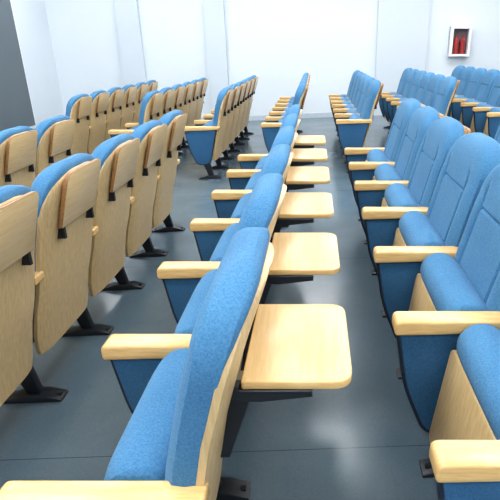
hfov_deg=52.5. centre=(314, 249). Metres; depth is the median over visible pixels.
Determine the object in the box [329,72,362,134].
chair
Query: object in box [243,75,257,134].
chair
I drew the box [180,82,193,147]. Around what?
chair
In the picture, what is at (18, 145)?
chair
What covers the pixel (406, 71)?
chair
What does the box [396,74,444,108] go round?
chair
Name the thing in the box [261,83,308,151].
chair
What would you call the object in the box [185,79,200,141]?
chair
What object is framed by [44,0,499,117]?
wall
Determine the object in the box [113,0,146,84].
trim
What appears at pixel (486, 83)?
chair
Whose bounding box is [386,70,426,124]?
chair
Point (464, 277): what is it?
chair
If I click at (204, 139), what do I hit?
chair
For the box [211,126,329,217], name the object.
chair
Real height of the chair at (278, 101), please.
1.024 m
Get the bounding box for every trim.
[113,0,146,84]
[203,0,228,109]
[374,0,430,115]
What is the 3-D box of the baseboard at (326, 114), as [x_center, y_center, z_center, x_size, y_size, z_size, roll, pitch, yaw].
[0.125,-2.884,10.691,10.950,0.593,0.015,0,22,0]
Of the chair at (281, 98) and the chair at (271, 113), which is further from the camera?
the chair at (281, 98)
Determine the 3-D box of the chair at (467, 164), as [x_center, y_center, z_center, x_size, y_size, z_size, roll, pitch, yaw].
[0.513,-0.022,2.345,0.546,1.024,0.580,0,22,0]
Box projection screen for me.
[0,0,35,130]
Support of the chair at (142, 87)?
on the floor
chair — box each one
[0,126,37,188]
[0,185,67,406]
[0,227,351,499]
[30,153,113,354]
[34,115,74,176]
[65,94,91,155]
[87,90,109,154]
[88,133,144,295]
[104,87,123,140]
[108,90,162,137]
[119,84,136,129]
[125,120,167,257]
[132,82,147,122]
[146,80,157,92]
[152,110,186,231]
[157,173,339,382]
[158,87,174,119]
[170,84,184,154]
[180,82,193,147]
[184,87,233,179]
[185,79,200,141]
[190,144,333,260]
[194,77,207,125]
[203,84,240,159]
[211,81,245,151]
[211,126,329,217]
[226,113,327,189]
[233,79,250,145]
[238,104,325,226]
[239,77,254,139]
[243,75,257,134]
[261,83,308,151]
[269,80,308,115]
[272,78,309,110]
[275,76,309,132]
[277,74,309,102]
[280,73,310,131]
[329,70,359,129]
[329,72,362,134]
[330,73,366,140]
[331,75,369,146]
[333,77,374,154]
[334,80,383,172]
[344,98,424,220]
[348,106,443,243]
[354,117,470,274]
[361,132,499,317]
[373,164,499,378]
[379,68,412,127]
[381,69,418,132]
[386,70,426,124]
[391,72,434,118]
[392,311,499,499]
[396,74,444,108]
[432,76,459,116]
[447,68,487,116]
[451,65,465,79]
[451,69,499,124]
[455,66,474,94]
[460,74,499,132]
[472,107,499,138]
[494,124,499,143]
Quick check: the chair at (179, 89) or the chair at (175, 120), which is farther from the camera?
the chair at (179, 89)
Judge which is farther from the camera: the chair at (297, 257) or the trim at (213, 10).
the trim at (213, 10)
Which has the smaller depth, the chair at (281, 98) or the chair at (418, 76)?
the chair at (418, 76)
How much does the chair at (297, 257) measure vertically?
1.024 m
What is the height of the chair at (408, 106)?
1.024 m
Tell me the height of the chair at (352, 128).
1.024 m
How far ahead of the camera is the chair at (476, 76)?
7.35 m
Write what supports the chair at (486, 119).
on the floor
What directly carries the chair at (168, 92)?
on the floor
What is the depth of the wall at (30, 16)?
9.67 m
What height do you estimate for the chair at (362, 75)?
1.024 m
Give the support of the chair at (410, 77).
on the floor
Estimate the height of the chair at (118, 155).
1.024 m
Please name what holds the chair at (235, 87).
on the floor
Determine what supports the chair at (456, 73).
on the floor
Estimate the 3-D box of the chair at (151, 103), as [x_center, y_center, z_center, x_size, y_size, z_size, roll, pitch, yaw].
[-2.097,-1.390,6.044,0.546,1.024,0.624,0,22,0]
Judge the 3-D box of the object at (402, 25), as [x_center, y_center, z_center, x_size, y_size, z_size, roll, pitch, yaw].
[1.760,-4.459,10.008,1.020,3.430,0.100,0,22,0]
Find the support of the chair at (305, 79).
on the floor
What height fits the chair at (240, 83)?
1.024 m
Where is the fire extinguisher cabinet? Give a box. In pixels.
[448,26,471,56]
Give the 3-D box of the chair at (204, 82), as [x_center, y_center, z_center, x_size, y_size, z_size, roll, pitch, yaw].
[-2.097,-2.428,8.615,0.546,1.024,0.580,0,22,0]
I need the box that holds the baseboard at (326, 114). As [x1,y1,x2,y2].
[201,111,373,120]
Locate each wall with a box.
[11,0,64,129]
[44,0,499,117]
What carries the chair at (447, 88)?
on the floor
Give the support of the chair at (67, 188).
on the floor
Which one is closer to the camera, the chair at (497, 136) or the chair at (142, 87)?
the chair at (497, 136)
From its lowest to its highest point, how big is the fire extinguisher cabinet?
0.560 m
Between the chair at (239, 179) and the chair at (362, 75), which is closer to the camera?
the chair at (239, 179)
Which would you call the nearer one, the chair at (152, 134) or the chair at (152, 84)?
the chair at (152, 134)
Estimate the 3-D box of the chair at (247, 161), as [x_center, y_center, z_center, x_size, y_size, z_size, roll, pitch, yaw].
[-0.271,-0.578,3.824,0.698,1.024,0.580,0,22,0]
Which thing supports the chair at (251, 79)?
on the floor
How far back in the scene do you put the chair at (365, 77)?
6.95 m
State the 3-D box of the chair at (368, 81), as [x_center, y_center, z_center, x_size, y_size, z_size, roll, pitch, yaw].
[0.513,-1.713,6.531,0.546,1.024,0.580,0,22,0]
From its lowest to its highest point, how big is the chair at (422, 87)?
1.024 m
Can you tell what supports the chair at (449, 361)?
on the floor
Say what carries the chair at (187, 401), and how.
on the floor
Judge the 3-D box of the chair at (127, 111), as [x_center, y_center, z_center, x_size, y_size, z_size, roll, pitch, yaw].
[-2.957,-1.980,7.609,0.546,1.024,0.580,0,22,0]
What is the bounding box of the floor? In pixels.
[0,115,437,499]
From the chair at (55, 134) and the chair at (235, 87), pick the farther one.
the chair at (235, 87)
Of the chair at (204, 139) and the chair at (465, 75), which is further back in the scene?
the chair at (465, 75)
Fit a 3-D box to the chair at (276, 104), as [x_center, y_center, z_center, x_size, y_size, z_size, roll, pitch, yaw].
[-0.347,-2.089,7.565,0.546,1.024,0.580,0,22,0]
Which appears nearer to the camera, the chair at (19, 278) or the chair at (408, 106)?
the chair at (19, 278)
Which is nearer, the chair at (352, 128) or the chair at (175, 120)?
the chair at (175, 120)
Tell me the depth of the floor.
2.13 m
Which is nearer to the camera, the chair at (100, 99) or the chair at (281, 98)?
the chair at (100, 99)
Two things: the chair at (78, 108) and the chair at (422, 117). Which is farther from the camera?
the chair at (78, 108)
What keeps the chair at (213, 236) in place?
on the floor
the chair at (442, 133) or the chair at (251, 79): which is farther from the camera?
the chair at (251, 79)
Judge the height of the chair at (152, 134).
1.024 m
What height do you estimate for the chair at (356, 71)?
1.024 m
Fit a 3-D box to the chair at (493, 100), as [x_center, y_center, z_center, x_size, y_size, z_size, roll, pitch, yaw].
[2.233,-1.785,6.502,0.546,1.024,0.580,0,22,0]
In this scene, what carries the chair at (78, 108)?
on the floor
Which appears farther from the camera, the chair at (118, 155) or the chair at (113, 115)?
the chair at (113, 115)

